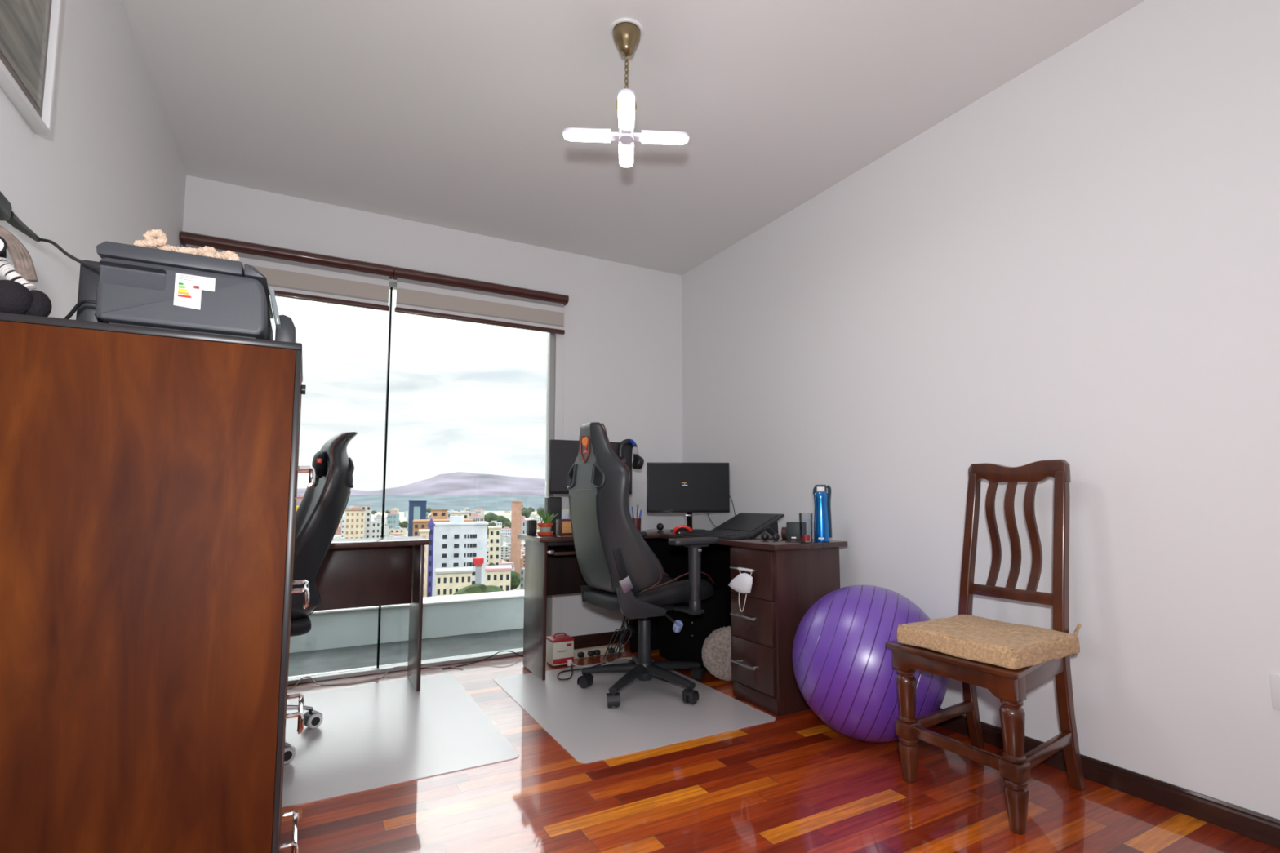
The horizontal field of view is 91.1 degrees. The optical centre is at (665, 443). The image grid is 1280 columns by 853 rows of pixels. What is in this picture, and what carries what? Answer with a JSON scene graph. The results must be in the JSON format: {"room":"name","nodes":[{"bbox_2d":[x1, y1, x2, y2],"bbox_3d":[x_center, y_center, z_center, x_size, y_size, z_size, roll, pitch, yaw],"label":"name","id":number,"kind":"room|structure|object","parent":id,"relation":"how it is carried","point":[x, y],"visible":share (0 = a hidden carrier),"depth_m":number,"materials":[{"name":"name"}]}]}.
{"room":"home office","nodes":[
{"label":"home office","id":0,"kind":"room"},
{"bbox_2d":[0,0,186,319],"bbox_3d":[-1.288,-0.261,0.934,0.150,2.586,5.154,3,-6,-30],"label":"wall","id":1,"kind":"structure","parent":0,"point":[109,168],"depth_m":1.84,"materials":[{"name":"white paint"}]},
{"bbox_2d":[0,0,62,136],"bbox_3d":[-1.313,-1.058,1.224,0.027,0.600,0.680,3,-6,-30],"label":"framed picture","id":2,"kind":"object","parent":1,"relation":"attached to","point":[29,29],"visible":1,"depth_m":1.41,"materials":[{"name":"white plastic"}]},
{"bbox_2d":[0,0,49,108],"bbox_3d":[-1.317,-1.057,1.232,0.001,0.500,0.598,3,-6,-30],"label":"print","id":3,"kind":"object","parent":2,"relation":"attached to","point":[24,24],"depth_m":1.39},
{"bbox_2d":[0,191,100,270],"bbox_3d":[-1.273,-0.415,1.300,0.220,0.156,0.253,3,-6,-30],"label":"cable","id":4,"kind":"object","parent":1,"relation":"attached to","point":[6,215],"visible":1,"depth_m":1.28,"materials":[{"name":"grey plastic"}]},
{"bbox_2d":[288,628,523,676],"bbox_3d":[-1.281,1.413,4.411,6.436,0.150,1.284,3,-6,-30],"label":"floor","id":5,"kind":"structure","parent":0,"point":[303,663],"depth_m":3.90,"materials":[{"name":"concrete"}]},
{"bbox_2d":[288,590,524,653],"bbox_3d":[-1.363,1.230,4.570,6.436,0.240,0.275,3,-6,-30],"label":"parapet","id":6,"kind":"object","parent":5,"relation":"on","point":[483,612],"visible":0.23,"depth_m":4.26,"materials":[{"name":"paint"}]},
{"bbox_2d":[181,175,683,636],"bbox_3d":[-1.189,-0.008,3.861,2.936,2.586,0.150,3,-6,-30],"label":"wall","id":7,"kind":"structure","parent":0,"point":[623,344],"depth_m":4.15,"materials":[{"name":"white paint"}]},
{"bbox_2d":[180,231,394,311],"bbox_3d":[-1.981,-0.901,3.347,0.968,0.256,0.086,3,-6,-30],"label":"roller blind","id":8,"kind":"object","parent":7,"relation":"attached to","point":[291,273],"visible":0.65,"depth_m":3.38,"materials":[{"name":"brown"}]},
{"bbox_2d":[288,281,564,684],"bbox_3d":[-1.558,0.161,3.577,2.027,2.199,0.110,3,-6,-30],"label":"window","id":9,"kind":"structure","parent":7,"relation":"in","point":[555,342],"depth_m":3.94,"materials":[{"name":"silver metal"}]},
{"bbox_2d":[392,266,568,334],"bbox_3d":[-1.103,-0.860,3.846,1.046,0.256,0.086,3,-6,-30],"label":"roller blind","id":10,"kind":"object","parent":9,"relation":"attached to","point":[422,293],"visible":0.99,"depth_m":3.81,"materials":[{"name":"brown"}]},
{"bbox_2d":[572,630,630,648],"bbox_3d":[-0.269,1.279,4.180,0.919,0.070,0.016,3,-6,-30],"label":"baseboard","id":11,"kind":"structure","parent":7,"relation":"attached to","point":[587,640],"depth_m":4.08,"materials":[{"name":"brown wood"}]},
{"bbox_2d":[121,0,1145,275],"bbox_3d":[0.086,-1.567,1.750,3.236,0.150,5.304,3,-6,-30],"label":"ceiling","id":12,"kind":"structure","parent":0,"point":[454,114],"depth_m":2.56,"materials":[{"name":"white paint"}]},
{"bbox_2d":[563,17,688,167],"bbox_3d":[-0.136,-1.251,2.184,0.395,0.403,0.394,3,-6,-30],"label":"pendant lamp","id":13,"kind":"object","parent":12,"relation":"hanging from","point":[626,33],"visible":1,"depth_m":2.16,"materials":[{"name":"white plastic"}]},
{"bbox_2d":[564,130,610,142],"bbox_3d":[-0.269,-1.056,2.159,0.160,0.009,0.050,0,-5,-4],"label":"diffuser","id":14,"kind":"object","parent":13,"relation":"attached to","point":[571,135],"depth_m":2.15,"materials":[{"name":"white"}]},
{"bbox_2d":[618,144,633,167],"bbox_3d":[-0.144,-1.054,2.302,0.050,0.020,0.160,0,-5,-4],"label":"diffuser","id":15,"kind":"object","parent":13,"relation":"attached to","point":[625,151],"depth_m":2.29,"materials":[{"name":"white"}]},
{"bbox_2d":[618,92,634,128],"bbox_3d":[-0.127,-1.079,2.035,0.050,0.023,0.159,0,-5,-4],"label":"diffuser","id":16,"kind":"object","parent":13,"relation":"attached to","point":[626,100],"depth_m":2.02,"materials":[{"name":"white"}]},
{"bbox_2d":[641,133,688,144],"bbox_3d":[-0.001,-1.056,2.176,0.160,0.009,0.050,0,-5,-4],"label":"diffuser","id":17,"kind":"object","parent":13,"relation":"attached to","point":[646,138],"depth_m":2.16,"materials":[{"name":"white"}]},
{"bbox_2d":[279,640,1279,852],"bbox_3d":[0.125,1.139,1.460,3.236,0.120,5.174,3,-6,-30],"label":"floor","id":18,"kind":"structure","parent":0,"point":[793,783],"depth_m":1.94,"materials":[{"name":"brown wood"}]},
{"bbox_2d":[0,311,315,852],"bbox_3d":[-1.089,0.430,1.384,0.523,1.286,0.440,3,-6,-30],"label":"filing cabinet","id":19,"kind":"object","parent":18,"relation":"on","point":[148,476],"visible":1,"depth_m":1.20,"materials":[{"name":"brown wood"}]},
{"bbox_2d":[0,225,52,316],"bbox_3d":[-1.252,-0.344,1.168,0.173,0.220,0.112,3,-6,-30],"label":"doll","id":20,"kind":"object","parent":19,"relation":"on","point":[18,295],"visible":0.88,"depth_m":1.17,"materials":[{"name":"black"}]},
{"bbox_2d":[48,299,95,319],"bbox_3d":[-1.175,-0.257,1.214,0.123,0.053,0.062,3,-6,-30],"label":"cable","id":21,"kind":"object","parent":19,"relation":"on","point":[80,303],"visible":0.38,"depth_m":1.23,"materials":[{"name":"black plastic"}]},
{"bbox_2d":[75,240,296,342],"bbox_3d":[-1.071,-0.295,1.438,0.390,0.168,0.365,3,-6,-30],"label":"printer","id":22,"kind":"object","parent":19,"relation":"on","point":[137,286],"visible":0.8,"depth_m":1.29,"materials":[{"name":"grey plastic"}]},
{"bbox_2d":[75,259,100,322],"bbox_3d":[-1.242,-0.296,1.389,0.044,0.160,0.200,3,-6,-30],"label":"paper tray","id":23,"kind":"object","parent":22,"relation":"on","point":[89,277],"depth_m":1.30,"materials":[{"name":"grey"}]},
{"bbox_2d":[133,229,239,261],"bbox_3d":[-0.995,-0.412,1.312,0.178,0.047,0.050,3,-6,-30],"label":"rope","id":24,"kind":"object","parent":22,"relation":"on","point":[149,241],"visible":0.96,"depth_m":1.29,"materials":[{"name":"fabric"}]},
{"bbox_2d":[177,275,199,298],"bbox_3d":[-0.976,-0.321,1.284,0.035,0.046,0.001,3,-6,-30],"label":"print","id":25,"kind":"object","parent":22,"relation":"attached to","point":[188,286],"depth_m":1.28,"materials":[{"name":"white"}]},
{"bbox_2d":[275,315,296,342],"bbox_3d":[-0.932,-0.248,1.544,0.040,0.087,0.213,3,-6,-30],"label":"tray","id":26,"kind":"object","parent":22,"relation":"on","point":[286,332],"depth_m":1.45,"materials":[{"name":"grey"}]},
{"bbox_2d":[312,536,430,691],"bbox_3d":[-1.700,0.847,3.029,0.992,0.742,0.345,3,-6,-30],"label":"writing desk","id":27,"kind":"object","parent":18,"relation":"on","point":[357,572],"visible":0.41,"depth_m":3.22,"materials":[{"name":"laminate"}]},
{"bbox_2d":[287,666,462,688],"bbox_3d":[-1.550,1.227,3.332,0.903,0.037,0.131,3,-6,-30],"label":"cable","id":28,"kind":"object","parent":18,"relation":"on","point":[314,682],"visible":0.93,"depth_m":3.24,"materials":[{"name":"grey plastic"}]},
{"bbox_2d":[281,673,519,808],"bbox_3d":[-1.246,1.182,2.634,0.917,0.002,1.281,3,-6,-30],"label":"chair mat","id":29,"kind":"object","parent":18,"relation":"on","point":[369,736],"visible":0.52,"depth_m":2.47,"materials":[{"name":"white"}]},
{"bbox_2d":[284,431,357,764],"bbox_3d":[-1.634,0.547,2.447,0.724,1.232,0.734,4,-6,-37],"label":"gaming chair","id":30,"kind":"object","parent":29,"relation":"on","point":[322,508],"visible":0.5,"depth_m":2.44,"materials":[{"name":"black leather"}]},
{"bbox_2d":[311,451,327,478],"bbox_3d":[-1.429,0.087,2.593,0.056,0.112,0.201,3,-6,-30],"label":"pillow","id":31,"kind":"object","parent":30,"relation":"on","point":[319,464],"visible":0.93,"depth_m":2.53,"materials":[{"name":"black leather"}]},
{"bbox_2d":[442,650,523,669],"bbox_3d":[-1.027,1.246,3.643,0.522,0.049,0.076,3,-6,-30],"label":"cable","id":32,"kind":"object","parent":18,"relation":"on","point":[502,651],"visible":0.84,"depth_m":3.64,"materials":[{"name":"black plastic"}]},
{"bbox_2d":[546,632,573,666],"bbox_3d":[-0.603,1.179,3.607,0.129,0.174,0.147,3,-6,-30],"label":"voltage regulator","id":33,"kind":"object","parent":18,"relation":"on","point":[559,648],"visible":0.98,"depth_m":3.57,"materials":[{"name":"beige"}]},
{"bbox_2d":[573,643,624,659],"bbox_3d":[-0.407,1.260,3.798,0.350,0.045,0.089,3,-6,-31],"label":"power strip","id":34,"kind":"object","parent":18,"relation":"on","point":[596,651],"visible":0.76,"depth_m":3.77,"materials":[{"name":"beige"}]},
{"bbox_2d":[570,657,631,666],"bbox_3d":[-0.329,1.256,3.628,0.444,0.025,0.093,3,-6,-30],"label":"cable","id":35,"kind":"object","parent":18,"relation":"on","point":[612,662],"visible":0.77,"depth_m":3.59,"materials":[{"name":"grey plastic"}]},
{"bbox_2d":[493,658,775,763],"bbox_3d":[-0.212,1.211,2.997,0.907,0.002,1.230,3,-6,-30],"label":"chair mat","id":36,"kind":"object","parent":18,"relation":"on","point":[652,713],"visible":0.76,"depth_m":2.77,"materials":[{"name":"white"}]},
{"bbox_2d":[556,662,605,679],"bbox_3d":[-0.463,1.243,3.448,0.335,0.013,0.249,3,-6,-30],"label":"cable","id":37,"kind":"object","parent":36,"relation":"on","point":[571,669],"visible":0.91,"depth_m":3.43,"materials":[{"name":"black plastic"}]},
{"bbox_2d":[567,422,719,707],"bbox_3d":[-0.106,0.566,3.169,0.717,1.311,0.734,3,-6,-35],"label":"gaming chair","id":38,"kind":"object","parent":36,"relation":"on","point":[621,572],"visible":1,"depth_m":2.93,"materials":[{"name":"black leather"}]},
{"bbox_2d":[517,528,847,716],"bbox_3d":[0.003,0.865,3.284,1.167,0.742,1.440,3,-6,-30],"label":"desk","id":39,"kind":"object","parent":18,"relation":"on","point":[789,577],"visible":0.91,"depth_m":2.95,"materials":[{"name":"laminate"}]},
{"bbox_2d":[526,520,537,535],"bbox_3d":[-0.761,0.476,3.567,0.046,0.085,0.052,3,-6,-35],"label":"speaker","id":40,"kind":"object","parent":39,"relation":"on","point":[531,524],"visible":1,"depth_m":3.55},
{"bbox_2d":[537,510,558,536],"bbox_3d":[-0.657,0.440,3.490,0.118,0.142,0.101,3,-6,-30],"label":"potted plant","id":41,"kind":"object","parent":39,"relation":"on","point":[544,527],"visible":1,"depth_m":3.46,"materials":[{"name":"green plant"}]},
{"bbox_2d":[544,497,561,533],"bbox_3d":[-0.662,0.422,3.698,0.085,0.215,0.072,3,-6,-30],"label":"speaker","id":42,"kind":"object","parent":39,"relation":"on","point":[553,504],"visible":0.57,"depth_m":3.67},
{"bbox_2d":[546,541,575,555],"bbox_3d":[-0.464,0.582,3.588,0.531,0.070,0.285,3,-6,-30],"label":"keyboard tray","id":43,"kind":"object","parent":39,"relation":"on","point":[562,551],"depth_m":3.42,"materials":[{"name":"brown wood"}]},
{"bbox_2d":[555,519,572,535],"bbox_3d":[-0.567,0.473,3.557,0.090,0.088,0.062,3,-6,-32],"label":"wooden box","id":44,"kind":"object","parent":39,"relation":"on","point":[563,526],"visible":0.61,"depth_m":3.53,"materials":[{"name":"brown wood"}]},
{"bbox_2d":[561,509,568,519],"bbox_3d":[-0.570,0.401,3.567,0.044,0.054,0.007,3,-6,-35],"label":"greeting card","id":45,"kind":"object","parent":44,"relation":"on","point":[565,513],"visible":1,"depth_m":3.57,"materials":[{"name":"white"}]},
{"bbox_2d":[547,439,631,493],"bbox_3d":[-0.455,0.261,3.792,0.535,0.550,0.150,3,-6,-30],"label":"monitor","id":46,"kind":"object","parent":39,"relation":"on","point":[562,454],"visible":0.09,"depth_m":3.68,"materials":[{"name":"black"}]},
{"bbox_2d":[617,439,644,469],"bbox_3d":[-0.213,0.063,3.863,0.154,0.188,0.102,3,-6,-30],"label":"headphones","id":47,"kind":"object","parent":46,"relation":"hanging from","point":[637,462],"visible":0.88,"depth_m":3.85,"materials":[{"name":"black plastic"}]},
{"bbox_2d":[619,456,626,465],"bbox_3d":[-0.264,0.111,3.845,0.041,0.074,0.076,3,-6,-30],"label":"ear cup","id":48,"kind":"object","parent":47,"relation":"on","point":[622,458],"depth_m":3.82,"materials":[{"name":"black plastic"}]},
{"bbox_2d":[631,455,644,469],"bbox_3d":[-0.169,0.115,3.876,0.060,0.086,0.088,3,-6,-30],"label":"ear cup","id":49,"kind":"object","parent":47,"relation":"on","point":[637,462],"depth_m":3.85,"materials":[{"name":"black plastic"}]},
{"bbox_2d":[603,616,634,661],"bbox_3d":[-0.274,1.002,3.781,0.240,0.549,0.130,3,-6,-30],"label":"hanging cables","id":50,"kind":"object","parent":39,"relation":"hanging from","point":[624,620],"visible":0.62,"depth_m":3.74,"materials":[{"name":"black plastic"}]},
{"bbox_2d":[631,518,640,531],"bbox_3d":[-0.181,0.495,3.807,0.066,0.085,0.066,3,-6,-30],"label":"pen holder","id":51,"kind":"object","parent":39,"relation":"on","point":[637,522],"visible":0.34,"depth_m":3.78,"materials":[{"name":"red"}]},
{"bbox_2d":[656,523,663,533],"bbox_3d":[-0.032,0.508,3.787,0.044,0.056,0.044,3,-6,-30],"label":"webcam","id":52,"kind":"object","parent":39,"relation":"on","point":[660,526],"visible":1,"depth_m":3.77,"materials":[{"name":"black"}]},
{"bbox_2d":[672,524,692,534],"bbox_3d":[0.098,0.494,3.620,0.122,0.053,0.121,0,-5,-1],"label":"mouse","id":53,"kind":"object","parent":39,"relation":"on","point":[679,530],"visible":0.74,"depth_m":3.58,"materials":[{"name":"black plastic"}]},
{"bbox_2d":[646,462,729,531],"bbox_3d":[0.141,0.334,3.939,0.520,0.428,0.150,0,-5,-6],"label":"monitor","id":54,"kind":"object","parent":39,"relation":"on","point":[689,488],"visible":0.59,"depth_m":3.91,"materials":[{"name":"black"}]},
{"bbox_2d":[682,529,753,539],"bbox_3d":[0.271,0.483,3.338,0.145,0.027,0.460,3,-6,-30],"label":"keyboard","id":55,"kind":"object","parent":39,"relation":"on","point":[702,533],"visible":1,"depth_m":3.26,"materials":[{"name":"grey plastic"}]},
{"bbox_2d":[728,567,753,612],"bbox_3d":[0.345,0.684,2.942,0.028,0.204,0.189,3,-6,-30],"label":"face mask","id":56,"kind":"object","parent":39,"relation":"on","point":[742,583],"visible":1,"depth_m":2.91,"materials":[{"name":"white fabric"}]},
{"bbox_2d":[711,512,784,538],"bbox_3d":[0.439,0.442,3.421,0.220,0.122,0.385,3,-6,-30],"label":"laptop stand","id":57,"kind":"object","parent":39,"relation":"on","point":[754,524],"visible":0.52,"depth_m":3.36,"materials":[{"name":"grey plastic"}]},
{"bbox_2d":[760,526,779,541],"bbox_3d":[0.505,0.436,3.035,0.083,0.067,0.064,3,-6,-30],"label":"earphones","id":58,"kind":"object","parent":39,"relation":"on","point":[764,536],"visible":1,"depth_m":3.02,"materials":[{"name":"black"}]},
{"bbox_2d":[781,527,786,539],"bbox_3d":[0.601,0.450,3.155,0.026,0.060,0.060,-3,-5,26],"label":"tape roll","id":59,"kind":"object","parent":39,"relation":"on","point":[784,533],"visible":0.64,"depth_m":3.13,"materials":[{"name":"brown plastic"}]},
{"bbox_2d":[786,521,806,540],"bbox_3d":[0.643,0.429,3.082,0.090,0.088,0.066,-2,-5,18],"label":"box","id":60,"kind":"object","parent":39,"relation":"on","point":[793,529],"visible":0.82,"depth_m":3.06,"materials":[{"name":"grey"}]},
{"bbox_2d":[799,513,812,542],"bbox_3d":[0.654,0.392,2.921,0.062,0.135,0.062,3,-6,-30],"label":"glass tumbler","id":61,"kind":"object","parent":39,"relation":"on","point":[802,537],"visible":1,"depth_m":2.91,"materials":[{"name":"red"}]},
{"bbox_2d":[813,484,831,542],"bbox_3d":[0.744,0.329,2.973,0.085,0.268,0.073,-1,-5,13],"label":"water bottle","id":62,"kind":"object","parent":39,"relation":"on","point":[822,500],"visible":1,"depth_m":2.95,"materials":[{"name":"blue metal"}]},
{"bbox_2d":[658,586,726,671],"bbox_3d":[0.148,1.045,3.623,0.205,0.440,0.420,3,-6,-30],"label":"computer tower","id":63,"kind":"object","parent":18,"relation":"on","point":[686,645],"visible":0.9,"depth_m":3.48,"materials":[{"name":"black"}]},
{"bbox_2d":[701,626,733,681],"bbox_3d":[0.327,1.082,3.231,0.257,0.284,0.190,3,-6,-30],"label":"round cushion","id":64,"kind":"object","parent":18,"relation":"on","point":[716,651],"visible":0.54,"depth_m":3.20,"materials":[{"name":"fabric"}]},
{"bbox_2d":[791,585,948,742],"bbox_3d":[0.811,0.871,2.518,0.761,0.761,0.594,-2,-5,17],"label":"exercise ball","id":65,"kind":"object","parent":18,"relation":"on","point":[843,670],"visible":0.81,"depth_m":2.31,"materials":[{"name":"purple plastic"}]},
{"bbox_2d":[884,459,1085,835],"bbox_3d":[1.083,0.591,2.101,0.507,1.078,0.478,3,-6,-30],"label":"wooden chair","id":66,"kind":"object","parent":18,"relation":"on","point":[1009,686],"visible":0.96,"depth_m":2.10,"materials":[{"name":"brown wood"}]},
{"bbox_2d":[897,614,1081,669],"bbox_3d":[1.106,0.641,2.096,0.510,0.071,0.432,3,-6,-30],"label":"seat cushion","id":67,"kind":"object","parent":66,"relation":"on","point":[1010,646],"visible":1,"depth_m":1.96,"materials":[{"name":"fabric"}]},
{"bbox_2d":[681,0,1279,819],"bbox_3d":[1.392,-0.135,2.460,0.150,2.586,5.154,3,-6,-30],"label":"wall","id":68,"kind":"structure","parent":0,"point":[1078,264],"depth_m":2.21,"materials":[{"name":"white paint"}]},
{"bbox_2d":[935,707,1279,848],"bbox_3d":[1.359,1.108,2.247,0.016,0.070,4.967,3,-6,-30],"label":"baseboard","id":69,"kind":"structure","parent":68,"relation":"attached to","point":[1260,827],"depth_m":1.94,"materials":[{"name":"brown wood"}]},
{"bbox_2d":[1269,674,1279,710],"bbox_3d":[1.699,0.680,1.664,0.037,0.097,0.147,3,-6,-30],"label":"wall socket","id":70,"kind":"object","parent":68,"relation":"attached to","point":[1274,679],"visible":1,"depth_m":1.72,"materials":[{"name":"white plastic"}]},
{"label":"outside","id":71,"kind":"structure","parent":0,"visible":0},
{"bbox_2d":[333,511,543,591],"bbox_3d":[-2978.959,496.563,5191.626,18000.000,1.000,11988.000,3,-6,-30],"label":"ground","id":72,"kind":"structure","parent":71,"point":[402,517],"depth_m":1452.39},
{"bbox_2d":[294,494,303,506],"bbox_3d":[-92.010,33.938,158.138,9.600,41.894,10.600,3,-6,-30],"label":"building","id":73,"kind":"structure","parent":72,"relation":"on","point":[299,498],"depth_m":154.88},
{"bbox_2d":[341,515,345,537],"bbox_3d":[-278.814,75.769,550.495,8.597,26.880,10.673,2,-5,-19],"label":"building","id":74,"kind":"structure","parent":72,"relation":"on","point":[343,522],"depth_m":544.84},
{"bbox_2d":[344,509,365,538],"bbox_3d":[-160.745,51.660,323.872,9.600,35.402,9.600,2,-5,-26],"label":"building","id":75,"kind":"structure","parent":72,"relation":"on","point":[354,524],"depth_m":320.69,"materials":[{"name":"concrete"}]},
{"bbox_2d":[360,503,372,537],"bbox_3d":[-166.497,52.463,347.767,5.600,37.937,9.600,2,-5,-25],"label":"building","id":76,"kind":"structure","parent":72,"relation":"on","point":[367,507],"depth_m":344.89,"materials":[{"name":"concrete"}]},
{"bbox_2d":[369,517,380,537],"bbox_3d":[-223.205,68.721,470.328,11.384,26.880,13.603,-4,-6,39],"label":"building","id":77,"kind":"structure","parent":72,"relation":"on","point":[375,525],"depth_m":469.57,"materials":[{"name":"concrete"}]},
{"bbox_2d":[380,524,389,537],"bbox_3d":[-265.975,83.705,584.170,12.046,16.800,14.201,0,-5,-3],"label":"building","id":78,"kind":"structure","parent":72,"relation":"on","point":[386,528],"depth_m":585.25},
{"bbox_2d":[386,511,399,528],"bbox_3d":[-304.076,88.793,700.714,9.784,26.880,8.546,0,-5,2],"label":"building","id":79,"kind":"structure","parent":72,"relation":"on","point":[393,518],"depth_m":697.03,"materials":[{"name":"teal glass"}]},
{"bbox_2d":[389,526,406,535],"bbox_3d":[-257.885,87.204,605.391,13.060,13.440,13.926,1,-5,-13],"label":"building","id":80,"kind":"structure","parent":72,"relation":"on","point":[402,531],"depth_m":599.71,"materials":[{"name":"concrete"}]},
{"bbox_2d":[408,500,426,537],"bbox_3d":[-155.384,55.488,392.239,10.600,39.508,10.600,2,-5,-21],"label":"building","id":81,"kind":"structure","parent":72,"relation":"on","point":[417,508],"depth_m":388.24,"materials":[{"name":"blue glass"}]},
{"bbox_2d":[297,471,545,496],"bbox_3d":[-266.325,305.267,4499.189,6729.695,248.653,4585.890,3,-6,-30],"label":"ridge","id":82,"kind":"object","parent":72,"relation":"on","point":[458,483],"visible":0.08,"depth_m":4433.44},
{"bbox_2d":[418,529,430,597],"bbox_3d":[-71.096,41.200,183.785,3.000,31.739,4.100,2,-5,-21],"label":"building","id":83,"kind":"structure","parent":72,"relation":"on","point":[423,533],"depth_m":182.97,"materials":[{"name":"concrete"}]},
{"bbox_2d":[426,517,435,597],"bbox_3d":[-71.351,40.060,189.954,2.200,35.074,3.600,2,-5,-20],"label":"building","id":84,"kind":"structure","parent":72,"relation":"on","point":[431,524],"depth_m":189.01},
{"bbox_2d":[430,508,448,519],"bbox_3d":[-111.255,49.981,307.502,8.100,35.705,8.600,2,-5,-20],"label":"building","id":85,"kind":"structure","parent":72,"relation":"on","point":[442,513],"depth_m":305.11,"materials":[{"name":"concrete"}]},
{"bbox_2d":[412,519,473,536],"bbox_3d":[-102.845,50.710,289.133,25.600,31.055,20.600,2,-5,-19],"label":"building","id":86,"kind":"structure","parent":72,"relation":"on","point":[418,524],"depth_m":278.21,"materials":[{"name":"concrete"}]},
{"bbox_2d":[343,494,545,512],"bbox_3d":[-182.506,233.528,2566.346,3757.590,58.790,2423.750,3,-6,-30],"label":"foothills","id":87,"kind":"structure","parent":72,"relation":"on","point":[457,503],"depth_m":2496.98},
{"bbox_2d":[435,567,473,596],"bbox_3d":[-59.510,45.895,176.069,10.000,21.004,8.600,2,-5,-18],"label":"building","id":88,"kind":"structure","parent":72,"relation":"on","point":[449,581],"depth_m":172.91,"materials":[{"name":"concrete"}]},
{"bbox_2d":[449,511,469,519],"bbox_3d":[-106.658,52.222,323.738,9.600,34.011,8.600,1,-5,-18],"label":"building","id":89,"kind":"structure","parent":72,"relation":"on","point":[465,514],"depth_m":321.39,"materials":[{"name":"concrete"}]},
{"bbox_2d":[431,515,488,596],"bbox_3d":[-68.305,41.644,208.404,17.200,35.076,14.600,1,-5,-18],"label":"building","id":90,"kind":"structure","parent":72,"relation":"on","point":[456,542],"depth_m":202.55,"materials":[{"name":"concrete"}]},
{"bbox_2d":[468,512,484,521],"bbox_3d":[-181.222,79.847,600.341,10.976,26.880,10.227,5,-7,-43],"label":"building","id":91,"kind":"structure","parent":72,"relation":"on","point":[474,516],"depth_m":598.10,"materials":[{"name":"concrete"}]},
{"bbox_2d":[453,583,503,595],"bbox_3d":[-44.216,44.402,152.405,18.032,19.840,17.137,-4,-6,39],"label":"tree","id":92,"kind":"object","parent":72,"relation":"on","point":[477,588],"visible":0.07,"depth_m":151.96,"materials":[{"name":"green plant"}]},
{"bbox_2d":[472,557,484,584],"bbox_3d":[-52.970,44.366,176.682,3.000,24.126,5.600,1,-5,-16],"label":"building","id":93,"kind":"structure","parent":72,"relation":"on","point":[478,562],"depth_m":175.04,"materials":[{"name":"concrete"}]},
{"bbox_2d":[474,507,484,515],"bbox_3d":[-272.917,107.632,919.807,9.952,26.880,12.784,-1,-5,10],"label":"building","id":94,"kind":"structure","parent":72,"relation":"on","point":[481,512],"depth_m":918.03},
{"bbox_2d":[484,512,497,522],"bbox_3d":[-225.277,100.934,814.953,19.972,21.975,18.982,1,-5,-9],"label":"tree","id":95,"kind":"object","parent":72,"relation":"on","point":[490,517],"visible":0.54,"depth_m":808.08,"materials":[{"name":"green plant"}]},
{"bbox_2d":[488,526,501,565],"bbox_3d":[-69.230,48.357,253.598,5.200,29.478,8.600,1,-5,-15],"label":"building","id":96,"kind":"structure","parent":72,"relation":"on","point":[494,546],"depth_m":250.36,"materials":[{"name":"concrete"}]},
{"bbox_2d":[484,564,511,591],"bbox_3d":[-47.981,46.039,179.496,7.400,21.255,8.600,1,-5,-15],"label":"building","id":97,"kind":"structure","parent":72,"relation":"on","point":[500,576],"depth_m":176.50,"materials":[{"name":"concrete"}]},
{"bbox_2d":[486,560,514,590],"bbox_3d":[-75.399,58.822,281.427,11.481,13.440,9.328,4,-6,-40],"label":"building","id":98,"kind":"structure","parent":72,"relation":"on","point":[502,563],"depth_m":281.21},
{"bbox_2d":[495,515,510,524],"bbox_3d":[-190.115,94.584,736.345,16.351,20.947,21.549,0,-5,0],"label":"tree","id":99,"kind":"object","parent":72,"relation":"on","point":[502,519],"visible":0.54,"depth_m":728.88,"materials":[{"name":"green plant"}]},
{"bbox_2d":[500,544,507,559],"bbox_3d":[-103.099,72.764,422.685,12.400,10.080,12.880,-1,-5,9],"label":"building","id":100,"kind":"structure","parent":72,"relation":"on","point":[504,552],"depth_m":416.93,"materials":[{"name":"concrete"}]},
{"bbox_2d":[488,562,520,590],"bbox_3d":[-63.539,53.528,239.062,14.369,16.648,15.428,-2,-5,16],"label":"tree","id":101,"kind":"object","parent":72,"relation":"on","point":[515,576],"visible":0.1,"depth_m":239.54,"materials":[{"name":"green plant"}]},
{"bbox_2d":[501,527,511,542],"bbox_3d":[-150.597,86.329,598.115,9.577,13.440,8.632,0,-5,2],"label":"building","id":102,"kind":"structure","parent":72,"relation":"on","point":[507,531],"depth_m":594.03,"materials":[{"name":"concrete"}]},
{"bbox_2d":[510,501,522,573],"bbox_3d":[-76.621,49.192,321.528,5.600,39.532,7.600,1,-5,-13],"label":"building","id":103,"kind":"structure","parent":72,"relation":"on","point":[516,511],"depth_m":318.27,"materials":[{"name":"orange brick"}]},
{"bbox_2d":[507,541,524,557],"bbox_3d":[-94.514,69.589,405.662,11.402,13.440,11.442,3,-6,-34],"label":"building","id":104,"kind":"structure","parent":72,"relation":"on","point":[522,544],"depth_m":404.30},
{"bbox_2d":[520,568,524,589],"bbox_3d":[-58.254,60.656,283.594,10.269,10.080,13.807,3,-6,-34],"label":"building","id":105,"kind":"structure","parent":72,"relation":"on","point":[522,570],"depth_m":284.25,"materials":[{"name":"concrete"}]},
{"bbox_2d":[520,515,531,533],"bbox_3d":[-112.191,70.284,491.392,12.379,26.880,9.355,0,-5,2],"label":"building","id":106,"kind":"structure","parent":72,"relation":"on","point":[523,528],"depth_m":487.32,"materials":[{"name":"concrete"}]},
{"bbox_2d":[521,508,530,518],"bbox_3d":[-258.615,130.710,1158.817,17.122,21.935,22.565,-1,-5,6],"label":"tree","id":107,"kind":"object","parent":72,"relation":"on","point":[526,513],"visible":0.92,"depth_m":1156.82,"materials":[{"name":"green plant"}]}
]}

